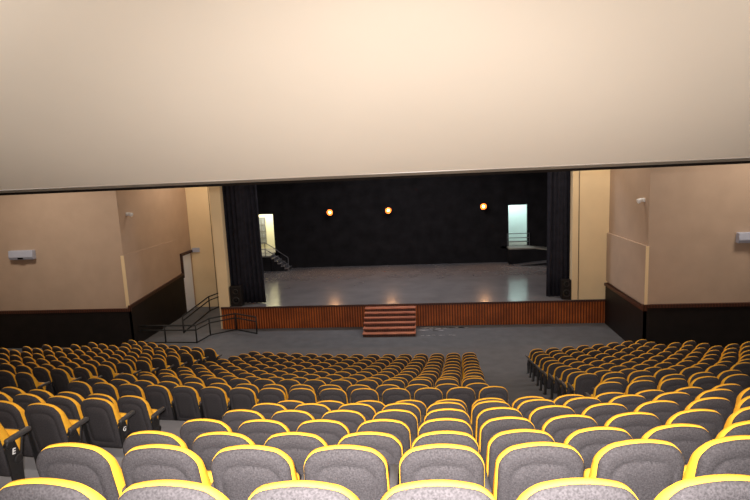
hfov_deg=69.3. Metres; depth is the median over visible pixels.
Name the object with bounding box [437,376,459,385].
seat
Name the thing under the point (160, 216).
wall
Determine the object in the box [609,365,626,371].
seat
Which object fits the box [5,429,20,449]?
seat cushion
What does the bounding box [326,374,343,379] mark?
seat
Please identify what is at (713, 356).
seat
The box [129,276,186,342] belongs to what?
baseboard
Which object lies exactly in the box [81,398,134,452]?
seat
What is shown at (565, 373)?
seat
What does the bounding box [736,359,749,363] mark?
seat
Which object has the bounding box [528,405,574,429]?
seat
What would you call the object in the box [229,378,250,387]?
seat
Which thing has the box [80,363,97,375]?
seat
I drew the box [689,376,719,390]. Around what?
seat
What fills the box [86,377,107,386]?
seat
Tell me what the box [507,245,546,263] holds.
stage platform
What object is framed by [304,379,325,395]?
seat
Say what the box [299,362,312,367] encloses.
seat
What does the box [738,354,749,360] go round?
seat
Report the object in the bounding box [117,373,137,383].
seat
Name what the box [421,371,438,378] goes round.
seat
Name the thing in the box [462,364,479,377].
seat
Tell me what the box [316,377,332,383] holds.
seat
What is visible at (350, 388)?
seat
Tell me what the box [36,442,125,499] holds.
seat
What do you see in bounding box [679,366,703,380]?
seat
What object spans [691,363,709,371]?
seat
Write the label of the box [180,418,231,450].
seat
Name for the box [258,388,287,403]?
seat
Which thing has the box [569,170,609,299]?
wall
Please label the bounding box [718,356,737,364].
seat
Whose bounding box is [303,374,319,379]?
seat
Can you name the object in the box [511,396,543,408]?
seat
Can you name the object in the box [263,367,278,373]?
seat
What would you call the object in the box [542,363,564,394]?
seat
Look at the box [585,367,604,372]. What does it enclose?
seat
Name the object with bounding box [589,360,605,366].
seat
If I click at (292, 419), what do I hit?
seat
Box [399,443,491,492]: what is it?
seat
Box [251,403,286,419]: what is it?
seat
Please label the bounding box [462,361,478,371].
seat
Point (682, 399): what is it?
seat
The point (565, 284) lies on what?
loudspeaker
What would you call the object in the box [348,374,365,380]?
seat
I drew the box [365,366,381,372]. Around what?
seat
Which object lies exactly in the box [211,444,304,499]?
seat
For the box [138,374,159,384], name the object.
seat
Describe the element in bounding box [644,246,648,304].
trim
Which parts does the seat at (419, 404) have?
backrest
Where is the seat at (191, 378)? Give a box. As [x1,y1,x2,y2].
[182,376,205,386]
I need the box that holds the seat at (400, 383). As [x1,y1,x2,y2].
[382,379,404,388]
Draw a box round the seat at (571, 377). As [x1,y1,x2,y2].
[560,371,586,394]
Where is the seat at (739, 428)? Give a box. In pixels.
[715,420,749,438]
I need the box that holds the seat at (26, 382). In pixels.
[15,372,50,392]
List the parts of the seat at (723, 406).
backrest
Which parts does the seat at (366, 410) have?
backrest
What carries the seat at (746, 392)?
on the floor at (500, 351)
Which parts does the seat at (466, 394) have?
backrest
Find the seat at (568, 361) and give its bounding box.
[563,359,578,365]
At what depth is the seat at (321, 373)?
13.75 m
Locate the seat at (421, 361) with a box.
[410,359,425,367]
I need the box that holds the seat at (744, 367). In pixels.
[730,362,749,376]
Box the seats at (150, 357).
[0,339,749,381]
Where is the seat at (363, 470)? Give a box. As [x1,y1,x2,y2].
[304,444,398,499]
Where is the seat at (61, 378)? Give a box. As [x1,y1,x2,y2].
[50,368,81,393]
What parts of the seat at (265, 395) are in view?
backrest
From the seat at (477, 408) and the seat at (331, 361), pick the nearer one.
the seat at (477, 408)
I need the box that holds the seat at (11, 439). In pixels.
[0,423,30,480]
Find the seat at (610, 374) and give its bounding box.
[599,372,625,383]
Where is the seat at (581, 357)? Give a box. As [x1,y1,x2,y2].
[576,355,591,361]
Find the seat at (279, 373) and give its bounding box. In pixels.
[272,370,287,376]
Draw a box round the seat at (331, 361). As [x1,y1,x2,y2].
[324,359,337,365]
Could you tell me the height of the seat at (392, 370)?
0.962 m
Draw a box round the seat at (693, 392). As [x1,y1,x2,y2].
[674,387,703,400]
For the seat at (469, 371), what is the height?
0.962 m
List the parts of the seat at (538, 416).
backrest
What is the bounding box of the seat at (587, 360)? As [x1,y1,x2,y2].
[582,357,597,363]
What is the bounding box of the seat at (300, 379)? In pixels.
[292,377,308,383]
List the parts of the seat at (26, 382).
backrest, armrest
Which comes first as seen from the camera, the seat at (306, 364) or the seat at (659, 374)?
the seat at (659, 374)
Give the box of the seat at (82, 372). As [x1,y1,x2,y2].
[73,367,102,381]
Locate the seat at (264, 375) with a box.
[259,373,276,378]
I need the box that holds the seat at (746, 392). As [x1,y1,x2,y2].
[735,387,749,405]
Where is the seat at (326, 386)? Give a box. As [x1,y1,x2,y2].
[318,384,342,400]
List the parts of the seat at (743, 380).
backrest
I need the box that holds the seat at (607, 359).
[601,356,616,362]
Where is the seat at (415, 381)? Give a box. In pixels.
[408,379,433,387]
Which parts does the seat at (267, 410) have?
backrest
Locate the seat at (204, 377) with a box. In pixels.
[200,375,215,385]
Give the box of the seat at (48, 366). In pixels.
[40,364,54,370]
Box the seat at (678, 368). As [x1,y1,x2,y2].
[668,365,686,373]
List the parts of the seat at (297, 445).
backrest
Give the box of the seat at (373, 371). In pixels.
[361,368,377,374]
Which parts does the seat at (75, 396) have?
backrest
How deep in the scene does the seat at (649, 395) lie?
7.33 m
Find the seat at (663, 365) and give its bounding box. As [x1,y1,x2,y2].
[654,362,672,368]
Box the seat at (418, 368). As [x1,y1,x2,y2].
[404,365,421,374]
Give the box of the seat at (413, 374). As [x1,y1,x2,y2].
[399,371,416,378]
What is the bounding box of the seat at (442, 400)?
[434,399,468,414]
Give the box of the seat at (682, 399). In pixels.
[652,392,692,410]
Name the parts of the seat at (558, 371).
panel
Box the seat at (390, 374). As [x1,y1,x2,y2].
[377,371,394,377]
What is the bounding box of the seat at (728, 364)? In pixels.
[714,361,733,369]
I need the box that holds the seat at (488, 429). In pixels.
[478,416,534,463]
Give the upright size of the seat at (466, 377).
0.962 m
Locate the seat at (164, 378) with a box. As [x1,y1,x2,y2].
[160,375,182,385]
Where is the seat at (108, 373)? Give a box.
[97,365,123,382]
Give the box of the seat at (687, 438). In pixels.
[641,423,711,462]
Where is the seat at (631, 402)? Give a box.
[608,394,647,411]
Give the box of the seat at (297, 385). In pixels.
[289,384,317,399]
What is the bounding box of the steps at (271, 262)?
[262,253,291,270]
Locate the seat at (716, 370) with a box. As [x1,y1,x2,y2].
[705,364,728,376]
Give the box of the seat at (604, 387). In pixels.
[584,381,623,396]
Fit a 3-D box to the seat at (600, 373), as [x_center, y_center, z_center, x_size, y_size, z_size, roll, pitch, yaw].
[4.998,3.053,11.984,0.538,0.962,0.428,-3,9,-2]
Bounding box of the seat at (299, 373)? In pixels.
[292,371,308,376]
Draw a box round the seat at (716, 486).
[654,474,749,499]
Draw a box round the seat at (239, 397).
[228,387,258,409]
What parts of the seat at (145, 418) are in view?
backrest, panel, armrest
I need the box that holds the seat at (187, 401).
[171,386,203,420]
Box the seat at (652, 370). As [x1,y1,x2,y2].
[644,367,661,375]
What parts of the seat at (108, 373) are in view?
backrest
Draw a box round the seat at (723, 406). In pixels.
[685,397,733,424]
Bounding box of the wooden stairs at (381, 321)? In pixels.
[363,306,415,336]
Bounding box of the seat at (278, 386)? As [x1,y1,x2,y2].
[262,384,288,399]
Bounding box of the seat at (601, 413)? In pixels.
[581,403,628,425]
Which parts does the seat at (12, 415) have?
backrest, panel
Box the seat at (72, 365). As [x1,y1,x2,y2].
[65,362,79,369]
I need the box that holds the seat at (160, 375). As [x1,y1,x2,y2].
[157,373,173,380]
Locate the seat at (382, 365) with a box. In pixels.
[370,362,385,369]
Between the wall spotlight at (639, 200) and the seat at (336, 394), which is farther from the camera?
the wall spotlight at (639, 200)
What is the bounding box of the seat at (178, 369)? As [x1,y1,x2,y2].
[176,367,192,373]
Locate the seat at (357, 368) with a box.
[347,366,361,371]
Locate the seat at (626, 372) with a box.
[619,368,636,379]
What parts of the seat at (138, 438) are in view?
backrest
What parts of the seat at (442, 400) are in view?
backrest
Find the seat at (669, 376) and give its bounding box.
[657,374,686,388]
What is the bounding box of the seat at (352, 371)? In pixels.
[341,368,356,374]
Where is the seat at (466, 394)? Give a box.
[446,387,476,419]
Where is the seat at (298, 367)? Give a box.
[290,365,304,370]
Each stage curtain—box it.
[222,185,265,302]
[546,171,570,296]
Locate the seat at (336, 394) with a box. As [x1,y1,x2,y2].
[319,388,350,403]
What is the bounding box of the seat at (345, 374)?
[334,371,350,376]
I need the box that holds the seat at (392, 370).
[381,368,398,374]
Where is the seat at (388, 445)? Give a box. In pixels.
[338,431,408,484]
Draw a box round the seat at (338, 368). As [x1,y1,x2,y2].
[328,365,342,371]
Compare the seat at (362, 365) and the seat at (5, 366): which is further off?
the seat at (362, 365)
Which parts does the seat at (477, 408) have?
backrest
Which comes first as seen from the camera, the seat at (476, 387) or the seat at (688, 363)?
the seat at (476, 387)
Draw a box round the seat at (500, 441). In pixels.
[485,429,554,490]
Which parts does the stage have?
panel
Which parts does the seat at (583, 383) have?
backrest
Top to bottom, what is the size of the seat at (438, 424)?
0.962 m
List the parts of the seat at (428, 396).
backrest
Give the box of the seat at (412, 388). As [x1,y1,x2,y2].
[405,384,428,397]
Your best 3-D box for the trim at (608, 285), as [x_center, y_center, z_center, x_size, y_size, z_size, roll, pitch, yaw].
[9.983,1.826,21.767,0.160,0.120,4.300,-2,9,6]
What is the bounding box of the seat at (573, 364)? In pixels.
[568,361,584,367]
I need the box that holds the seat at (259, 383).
[253,379,274,389]
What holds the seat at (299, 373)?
on the floor at (500, 351)
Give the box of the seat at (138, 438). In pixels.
[123,430,187,455]
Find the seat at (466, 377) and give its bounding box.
[461,376,482,386]
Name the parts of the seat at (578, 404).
backrest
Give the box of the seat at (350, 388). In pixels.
[346,384,370,401]
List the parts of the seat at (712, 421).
backrest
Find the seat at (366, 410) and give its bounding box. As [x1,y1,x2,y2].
[338,403,375,420]
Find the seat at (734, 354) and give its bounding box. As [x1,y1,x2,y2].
[720,352,738,358]
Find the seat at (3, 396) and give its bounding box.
[0,392,12,401]
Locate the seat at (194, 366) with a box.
[191,364,206,372]
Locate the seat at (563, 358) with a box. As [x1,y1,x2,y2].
[558,356,573,362]
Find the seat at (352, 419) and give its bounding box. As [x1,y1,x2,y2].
[322,410,365,432]
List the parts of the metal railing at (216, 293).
handrail, handrail, rail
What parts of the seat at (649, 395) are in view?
backrest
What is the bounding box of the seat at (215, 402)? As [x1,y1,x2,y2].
[200,386,230,420]
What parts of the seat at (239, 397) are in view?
backrest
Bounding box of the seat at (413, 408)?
[382,402,423,422]
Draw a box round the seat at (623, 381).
[591,377,627,391]
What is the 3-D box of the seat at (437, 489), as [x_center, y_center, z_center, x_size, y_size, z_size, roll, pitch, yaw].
[0.298,1.356,2.349,0.558,0.962,0.438,-2,9,4]
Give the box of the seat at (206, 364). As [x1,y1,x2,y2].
[204,362,217,368]
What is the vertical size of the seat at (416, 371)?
0.962 m
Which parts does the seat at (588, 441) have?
backrest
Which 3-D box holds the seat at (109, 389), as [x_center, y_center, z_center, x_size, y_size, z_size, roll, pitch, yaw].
[-4.989,2.915,10.303,0.558,0.962,0.438,-1,9,13]
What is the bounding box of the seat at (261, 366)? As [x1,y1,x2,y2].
[254,364,268,369]
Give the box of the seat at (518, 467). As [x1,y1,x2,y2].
[492,441,583,499]
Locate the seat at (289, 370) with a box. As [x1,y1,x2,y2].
[282,368,297,373]
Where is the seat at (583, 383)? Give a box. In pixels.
[567,373,598,396]
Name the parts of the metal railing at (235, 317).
handrail, handrail, rail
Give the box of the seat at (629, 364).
[620,361,636,367]
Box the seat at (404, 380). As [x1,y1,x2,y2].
[388,377,407,387]
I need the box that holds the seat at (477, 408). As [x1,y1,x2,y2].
[470,400,509,437]
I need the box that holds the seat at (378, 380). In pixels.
[365,377,382,384]
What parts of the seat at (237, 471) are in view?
backrest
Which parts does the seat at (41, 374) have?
backrest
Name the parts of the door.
frame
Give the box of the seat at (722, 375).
[716,370,742,383]
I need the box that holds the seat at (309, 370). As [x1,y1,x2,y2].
[301,368,316,373]
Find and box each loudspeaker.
[229,285,243,306]
[560,278,570,299]
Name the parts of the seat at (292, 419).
backrest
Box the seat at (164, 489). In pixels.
[118,479,228,499]
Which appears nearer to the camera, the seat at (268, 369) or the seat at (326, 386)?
the seat at (326, 386)
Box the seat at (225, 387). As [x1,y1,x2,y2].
[209,383,231,397]
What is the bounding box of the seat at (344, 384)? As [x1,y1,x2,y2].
[330,379,351,391]
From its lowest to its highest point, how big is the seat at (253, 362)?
0.962 m
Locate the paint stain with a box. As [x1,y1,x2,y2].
[420,327,467,335]
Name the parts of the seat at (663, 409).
backrest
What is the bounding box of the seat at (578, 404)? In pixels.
[563,397,600,414]
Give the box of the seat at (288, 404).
[277,400,303,409]
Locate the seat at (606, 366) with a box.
[599,363,616,369]
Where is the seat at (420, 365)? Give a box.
[407,362,423,370]
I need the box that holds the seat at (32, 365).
[25,362,39,369]
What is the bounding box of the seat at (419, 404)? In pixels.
[395,400,426,416]
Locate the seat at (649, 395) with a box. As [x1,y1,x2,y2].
[636,389,664,401]
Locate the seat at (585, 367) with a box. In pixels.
[577,364,594,371]
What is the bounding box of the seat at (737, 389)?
[712,383,742,397]
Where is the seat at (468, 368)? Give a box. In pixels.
[463,366,481,376]
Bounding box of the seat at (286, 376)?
[281,374,297,378]
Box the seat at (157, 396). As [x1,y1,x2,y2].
[144,385,177,420]
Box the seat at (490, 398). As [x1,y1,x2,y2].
[471,397,504,408]
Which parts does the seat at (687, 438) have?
backrest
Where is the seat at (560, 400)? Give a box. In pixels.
[553,394,583,404]
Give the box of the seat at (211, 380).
[205,377,226,386]
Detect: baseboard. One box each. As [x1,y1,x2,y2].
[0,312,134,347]
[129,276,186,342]
[605,286,646,343]
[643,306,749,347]
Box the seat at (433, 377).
[417,374,436,383]
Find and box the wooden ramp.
[514,260,546,265]
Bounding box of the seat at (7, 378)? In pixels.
[0,370,18,388]
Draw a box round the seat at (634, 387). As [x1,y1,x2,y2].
[624,380,656,394]
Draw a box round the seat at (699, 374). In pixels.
[687,372,714,384]
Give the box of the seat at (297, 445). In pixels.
[264,432,327,476]
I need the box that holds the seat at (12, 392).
[0,387,24,398]
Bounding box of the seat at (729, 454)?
[682,435,749,479]
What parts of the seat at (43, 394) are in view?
backrest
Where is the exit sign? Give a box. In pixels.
[192,248,199,251]
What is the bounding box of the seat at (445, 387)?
[435,383,458,398]
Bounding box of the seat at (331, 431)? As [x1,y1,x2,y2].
[296,419,349,445]
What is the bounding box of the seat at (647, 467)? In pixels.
[583,439,684,499]
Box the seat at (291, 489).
[248,480,359,499]
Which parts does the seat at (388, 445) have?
backrest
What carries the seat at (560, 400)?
on the floor at (500, 351)
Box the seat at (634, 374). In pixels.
[627,370,651,384]
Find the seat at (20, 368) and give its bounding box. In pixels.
[15,365,33,375]
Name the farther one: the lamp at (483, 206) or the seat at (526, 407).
the lamp at (483, 206)
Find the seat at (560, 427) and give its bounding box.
[541,414,597,442]
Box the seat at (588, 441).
[564,426,632,466]
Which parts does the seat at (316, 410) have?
backrest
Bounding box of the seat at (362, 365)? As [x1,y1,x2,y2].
[352,362,366,368]
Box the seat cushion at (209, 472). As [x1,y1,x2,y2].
[207,471,212,483]
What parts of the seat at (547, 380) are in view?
panel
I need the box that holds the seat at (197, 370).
[194,368,210,376]
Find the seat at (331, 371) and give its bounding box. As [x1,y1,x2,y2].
[321,368,336,373]
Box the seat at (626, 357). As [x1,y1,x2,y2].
[620,355,635,361]
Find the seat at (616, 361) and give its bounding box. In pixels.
[609,359,625,365]
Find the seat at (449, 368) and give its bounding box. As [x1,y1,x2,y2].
[443,367,462,378]
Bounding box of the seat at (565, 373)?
[555,368,580,396]
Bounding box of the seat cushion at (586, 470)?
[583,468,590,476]
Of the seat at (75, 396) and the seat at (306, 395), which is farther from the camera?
the seat at (306, 395)
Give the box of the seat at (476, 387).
[465,383,488,399]
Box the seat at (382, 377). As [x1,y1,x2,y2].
[371,374,389,381]
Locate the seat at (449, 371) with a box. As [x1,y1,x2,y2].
[442,370,461,380]
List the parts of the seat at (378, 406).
backrest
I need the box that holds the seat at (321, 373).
[313,371,329,376]
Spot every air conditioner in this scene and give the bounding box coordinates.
[8,250,35,259]
[736,232,749,242]
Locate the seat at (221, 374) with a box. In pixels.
[217,372,234,377]
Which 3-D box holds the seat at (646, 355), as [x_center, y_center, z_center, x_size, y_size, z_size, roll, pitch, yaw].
[7.668,3.349,15.479,0.538,0.962,0.428,-4,9,-7]
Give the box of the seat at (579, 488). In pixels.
[517,477,637,499]
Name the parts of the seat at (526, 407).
backrest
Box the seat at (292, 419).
[271,410,314,431]
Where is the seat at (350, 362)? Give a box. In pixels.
[341,359,354,365]
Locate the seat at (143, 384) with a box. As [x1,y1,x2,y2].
[133,380,154,390]
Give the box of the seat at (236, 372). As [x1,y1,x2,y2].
[232,369,247,376]
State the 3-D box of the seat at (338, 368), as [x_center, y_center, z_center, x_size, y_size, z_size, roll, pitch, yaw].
[-1.083,3.725,15.602,0.538,0.962,0.428,-1,9,8]
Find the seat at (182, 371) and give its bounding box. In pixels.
[177,370,195,376]
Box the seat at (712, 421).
[665,409,723,439]
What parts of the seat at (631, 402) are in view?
backrest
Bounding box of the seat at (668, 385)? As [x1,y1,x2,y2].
[657,378,688,392]
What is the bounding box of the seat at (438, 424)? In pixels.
[418,418,473,436]
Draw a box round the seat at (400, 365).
[389,362,404,370]
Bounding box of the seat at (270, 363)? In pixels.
[265,361,278,366]
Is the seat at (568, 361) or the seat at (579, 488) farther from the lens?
the seat at (568, 361)
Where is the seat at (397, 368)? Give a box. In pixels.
[385,365,400,372]
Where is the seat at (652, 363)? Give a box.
[641,360,658,366]
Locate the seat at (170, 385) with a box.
[158,381,178,394]
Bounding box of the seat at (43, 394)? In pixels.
[28,389,53,401]
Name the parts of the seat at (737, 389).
backrest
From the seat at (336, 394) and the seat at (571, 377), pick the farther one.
the seat at (571, 377)
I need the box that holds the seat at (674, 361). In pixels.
[662,358,679,364]
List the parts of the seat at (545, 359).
panel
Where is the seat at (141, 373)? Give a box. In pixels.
[137,372,155,378]
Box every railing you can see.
[139,313,257,342]
[182,293,218,332]
[261,242,288,269]
[507,233,529,245]
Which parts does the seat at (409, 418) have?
backrest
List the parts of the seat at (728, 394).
backrest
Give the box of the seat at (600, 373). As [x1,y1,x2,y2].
[593,370,611,382]
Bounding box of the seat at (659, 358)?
[648,355,665,362]
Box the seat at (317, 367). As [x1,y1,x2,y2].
[309,365,323,370]
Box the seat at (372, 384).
[356,379,378,389]
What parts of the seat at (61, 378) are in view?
backrest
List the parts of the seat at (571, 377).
backrest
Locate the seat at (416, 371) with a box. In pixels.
[401,368,418,375]
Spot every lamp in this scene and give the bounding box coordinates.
[326,209,332,215]
[385,207,391,213]
[480,203,486,209]
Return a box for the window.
[259,217,266,243]
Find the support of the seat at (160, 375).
on the floor at (500, 351)
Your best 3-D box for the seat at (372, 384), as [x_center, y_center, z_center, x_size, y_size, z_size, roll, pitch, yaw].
[-0.120,3.117,11.387,0.558,0.962,0.438,-2,9,6]
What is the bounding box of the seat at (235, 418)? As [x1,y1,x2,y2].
[221,409,264,432]
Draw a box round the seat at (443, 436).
[412,430,480,454]
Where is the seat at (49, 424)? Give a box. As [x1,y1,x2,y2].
[24,403,88,453]
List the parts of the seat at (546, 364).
panel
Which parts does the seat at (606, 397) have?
backrest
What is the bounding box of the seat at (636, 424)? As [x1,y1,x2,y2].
[604,412,661,438]
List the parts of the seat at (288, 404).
backrest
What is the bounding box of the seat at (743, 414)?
[724,406,749,427]
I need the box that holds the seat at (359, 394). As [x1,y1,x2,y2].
[350,388,381,402]
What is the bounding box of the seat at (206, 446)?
[191,431,254,468]
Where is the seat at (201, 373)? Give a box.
[197,371,214,377]
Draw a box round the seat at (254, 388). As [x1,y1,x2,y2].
[236,383,259,398]
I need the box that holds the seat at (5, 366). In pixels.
[0,363,16,375]
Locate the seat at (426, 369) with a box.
[422,368,440,377]
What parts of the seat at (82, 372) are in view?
backrest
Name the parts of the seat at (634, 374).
backrest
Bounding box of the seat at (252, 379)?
[244,376,261,383]
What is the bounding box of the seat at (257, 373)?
[252,370,267,376]
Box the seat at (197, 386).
[183,382,204,396]
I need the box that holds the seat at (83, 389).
[67,381,92,398]
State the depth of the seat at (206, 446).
3.99 m
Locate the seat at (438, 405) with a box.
[426,402,465,413]
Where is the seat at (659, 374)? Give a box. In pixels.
[654,368,677,383]
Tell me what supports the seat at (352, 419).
on the floor at (500, 351)
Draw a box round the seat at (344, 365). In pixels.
[335,362,348,368]
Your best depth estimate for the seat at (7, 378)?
11.73 m
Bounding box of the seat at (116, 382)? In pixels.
[109,379,130,389]
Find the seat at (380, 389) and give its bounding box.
[375,384,399,400]
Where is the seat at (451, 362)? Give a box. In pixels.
[444,361,461,372]
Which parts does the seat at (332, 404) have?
backrest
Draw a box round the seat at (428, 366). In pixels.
[424,365,441,374]
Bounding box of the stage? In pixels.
[221,262,604,328]
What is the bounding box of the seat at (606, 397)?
[594,392,624,402]
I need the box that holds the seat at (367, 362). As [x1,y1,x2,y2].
[358,359,371,365]
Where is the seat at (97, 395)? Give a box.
[86,393,118,411]
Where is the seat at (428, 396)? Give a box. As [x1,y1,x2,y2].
[414,387,444,407]
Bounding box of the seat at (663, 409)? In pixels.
[634,400,681,424]
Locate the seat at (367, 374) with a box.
[356,371,372,377]
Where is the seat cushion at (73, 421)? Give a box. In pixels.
[69,419,79,435]
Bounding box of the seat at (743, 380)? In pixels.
[720,374,749,389]
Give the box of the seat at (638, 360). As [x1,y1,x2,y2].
[629,357,645,363]
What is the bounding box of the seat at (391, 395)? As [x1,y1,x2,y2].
[382,388,413,404]
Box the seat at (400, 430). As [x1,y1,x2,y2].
[357,419,415,450]
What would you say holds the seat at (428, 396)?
on the floor at (500, 351)
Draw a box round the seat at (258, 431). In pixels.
[237,419,289,444]
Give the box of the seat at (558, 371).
[548,366,572,398]
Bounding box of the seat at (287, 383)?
[278,379,299,393]
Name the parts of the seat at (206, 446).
backrest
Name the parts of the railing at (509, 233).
handrail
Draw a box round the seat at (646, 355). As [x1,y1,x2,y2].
[639,353,653,359]
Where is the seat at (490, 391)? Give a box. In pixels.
[478,386,509,404]
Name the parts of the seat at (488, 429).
backrest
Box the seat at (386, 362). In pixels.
[375,359,389,365]
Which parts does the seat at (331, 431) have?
backrest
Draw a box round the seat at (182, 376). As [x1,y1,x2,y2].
[178,374,194,384]
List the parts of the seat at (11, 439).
backrest, panel, armrest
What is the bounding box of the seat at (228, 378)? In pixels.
[222,375,237,384]
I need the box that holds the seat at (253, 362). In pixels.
[248,360,262,366]
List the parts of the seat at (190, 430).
backrest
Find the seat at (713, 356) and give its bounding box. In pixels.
[701,354,719,361]
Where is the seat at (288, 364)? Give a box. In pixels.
[281,361,295,367]
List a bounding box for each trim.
[0,157,749,192]
[0,308,131,313]
[120,256,128,306]
[128,273,183,308]
[207,187,218,306]
[578,171,579,294]
[604,283,646,310]
[642,302,749,307]
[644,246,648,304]
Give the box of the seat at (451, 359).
[445,358,461,368]
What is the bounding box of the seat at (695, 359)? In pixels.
[682,356,699,363]
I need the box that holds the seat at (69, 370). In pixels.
[57,365,74,377]
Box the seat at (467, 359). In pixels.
[463,358,478,362]
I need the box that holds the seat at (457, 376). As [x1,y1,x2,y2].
[441,373,461,386]
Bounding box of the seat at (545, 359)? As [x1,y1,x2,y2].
[535,357,555,385]
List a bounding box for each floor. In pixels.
[0,306,624,488]
[262,248,278,254]
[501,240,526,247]
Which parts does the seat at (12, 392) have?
backrest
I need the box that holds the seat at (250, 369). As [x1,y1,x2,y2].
[244,366,259,372]
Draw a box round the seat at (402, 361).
[392,359,407,366]
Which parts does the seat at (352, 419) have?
backrest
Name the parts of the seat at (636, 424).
backrest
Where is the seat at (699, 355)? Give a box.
[686,352,702,359]
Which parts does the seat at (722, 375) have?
backrest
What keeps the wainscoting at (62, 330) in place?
attached to the wall at (76, 238)
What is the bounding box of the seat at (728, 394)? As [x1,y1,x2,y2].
[695,388,735,407]
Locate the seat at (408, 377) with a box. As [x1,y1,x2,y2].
[394,374,412,383]
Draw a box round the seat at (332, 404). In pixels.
[317,400,343,410]
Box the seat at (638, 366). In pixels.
[632,364,650,369]
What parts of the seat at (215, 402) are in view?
backrest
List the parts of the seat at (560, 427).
backrest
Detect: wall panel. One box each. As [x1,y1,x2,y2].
[124,240,180,304]
[606,233,651,303]
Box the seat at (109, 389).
[92,382,118,401]
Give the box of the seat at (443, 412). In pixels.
[424,408,473,433]
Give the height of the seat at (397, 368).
0.962 m
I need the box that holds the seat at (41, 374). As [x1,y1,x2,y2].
[32,367,56,395]
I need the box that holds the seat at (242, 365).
[237,363,250,369]
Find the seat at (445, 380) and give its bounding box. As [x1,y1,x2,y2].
[435,378,459,386]
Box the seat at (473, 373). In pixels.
[463,372,483,378]
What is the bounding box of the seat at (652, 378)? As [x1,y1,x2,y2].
[630,376,657,388]
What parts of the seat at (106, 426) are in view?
backrest, panel, armrest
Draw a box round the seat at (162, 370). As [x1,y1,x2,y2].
[158,369,177,377]
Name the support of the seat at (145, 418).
on the floor at (500, 351)
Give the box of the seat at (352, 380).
[340,377,357,384]
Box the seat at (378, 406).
[356,400,385,412]
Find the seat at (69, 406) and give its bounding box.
[46,396,91,444]
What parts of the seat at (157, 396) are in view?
backrest, panel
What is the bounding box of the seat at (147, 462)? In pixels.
[121,444,213,488]
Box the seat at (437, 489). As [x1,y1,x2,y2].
[381,479,495,499]
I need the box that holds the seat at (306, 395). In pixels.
[288,388,319,402]
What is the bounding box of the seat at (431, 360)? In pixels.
[428,359,443,367]
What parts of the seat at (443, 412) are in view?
backrest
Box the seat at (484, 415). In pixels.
[475,407,522,442]
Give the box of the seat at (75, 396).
[56,391,84,405]
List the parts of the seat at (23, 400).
backrest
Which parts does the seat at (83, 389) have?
backrest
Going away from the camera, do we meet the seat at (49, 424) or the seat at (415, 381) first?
the seat at (49, 424)
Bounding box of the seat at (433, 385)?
[413,377,434,387]
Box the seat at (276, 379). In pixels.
[268,377,283,383]
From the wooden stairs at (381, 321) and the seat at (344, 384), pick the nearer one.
the seat at (344, 384)
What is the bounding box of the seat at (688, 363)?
[676,360,694,366]
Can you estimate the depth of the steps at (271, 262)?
34.35 m
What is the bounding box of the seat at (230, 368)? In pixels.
[226,366,240,372]
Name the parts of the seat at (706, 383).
backrest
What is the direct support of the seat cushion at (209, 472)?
on the seat at (147, 462)
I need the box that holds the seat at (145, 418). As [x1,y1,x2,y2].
[117,395,164,433]
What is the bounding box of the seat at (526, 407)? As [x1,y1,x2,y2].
[517,399,555,418]
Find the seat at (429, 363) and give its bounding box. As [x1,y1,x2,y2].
[426,362,442,372]
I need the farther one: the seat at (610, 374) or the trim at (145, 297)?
the trim at (145, 297)
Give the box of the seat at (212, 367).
[208,365,223,372]
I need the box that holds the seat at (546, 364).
[538,360,559,390]
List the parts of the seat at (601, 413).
backrest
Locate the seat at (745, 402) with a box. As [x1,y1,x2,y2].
[733,396,749,412]
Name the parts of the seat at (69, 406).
backrest, panel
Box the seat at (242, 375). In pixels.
[238,373,254,377]
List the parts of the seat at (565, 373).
panel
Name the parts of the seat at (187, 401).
backrest, panel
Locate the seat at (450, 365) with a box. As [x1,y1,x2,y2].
[443,364,461,373]
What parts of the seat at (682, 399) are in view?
backrest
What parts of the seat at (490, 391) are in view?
backrest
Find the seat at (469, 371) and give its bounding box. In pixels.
[464,370,483,375]
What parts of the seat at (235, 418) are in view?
backrest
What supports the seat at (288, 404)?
on the floor at (500, 351)
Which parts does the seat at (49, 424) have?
backrest, panel, armrest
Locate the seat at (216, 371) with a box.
[213,369,228,376]
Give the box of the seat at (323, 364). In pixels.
[317,362,330,368]
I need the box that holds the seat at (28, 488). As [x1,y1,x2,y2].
[0,478,105,499]
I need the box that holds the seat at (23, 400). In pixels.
[13,393,45,409]
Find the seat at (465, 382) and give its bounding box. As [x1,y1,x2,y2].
[462,378,485,386]
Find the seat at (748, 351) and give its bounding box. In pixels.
[738,350,749,359]
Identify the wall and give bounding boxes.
[0,191,127,310]
[118,188,195,307]
[185,187,218,306]
[209,186,230,306]
[209,193,222,328]
[256,172,546,267]
[259,214,274,248]
[508,205,526,240]
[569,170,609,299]
[608,168,647,303]
[646,164,749,303]
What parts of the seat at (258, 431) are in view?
backrest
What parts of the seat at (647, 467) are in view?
backrest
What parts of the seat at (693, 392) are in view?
backrest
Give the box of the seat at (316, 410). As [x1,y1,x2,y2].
[294,403,330,418]
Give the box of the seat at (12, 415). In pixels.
[0,400,37,463]
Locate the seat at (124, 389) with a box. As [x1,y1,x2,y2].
[118,384,145,399]
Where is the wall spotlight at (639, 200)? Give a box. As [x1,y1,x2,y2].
[636,198,644,203]
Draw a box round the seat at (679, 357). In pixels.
[667,354,684,360]
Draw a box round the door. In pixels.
[180,250,194,311]
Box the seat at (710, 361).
[698,358,716,365]
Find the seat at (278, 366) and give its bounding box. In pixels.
[273,364,286,370]
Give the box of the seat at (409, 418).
[372,409,421,437]
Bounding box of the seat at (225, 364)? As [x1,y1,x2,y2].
[220,362,234,368]
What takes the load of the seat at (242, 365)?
on the floor at (500, 351)
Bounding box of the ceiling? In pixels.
[0,0,749,189]
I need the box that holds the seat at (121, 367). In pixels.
[116,362,141,377]

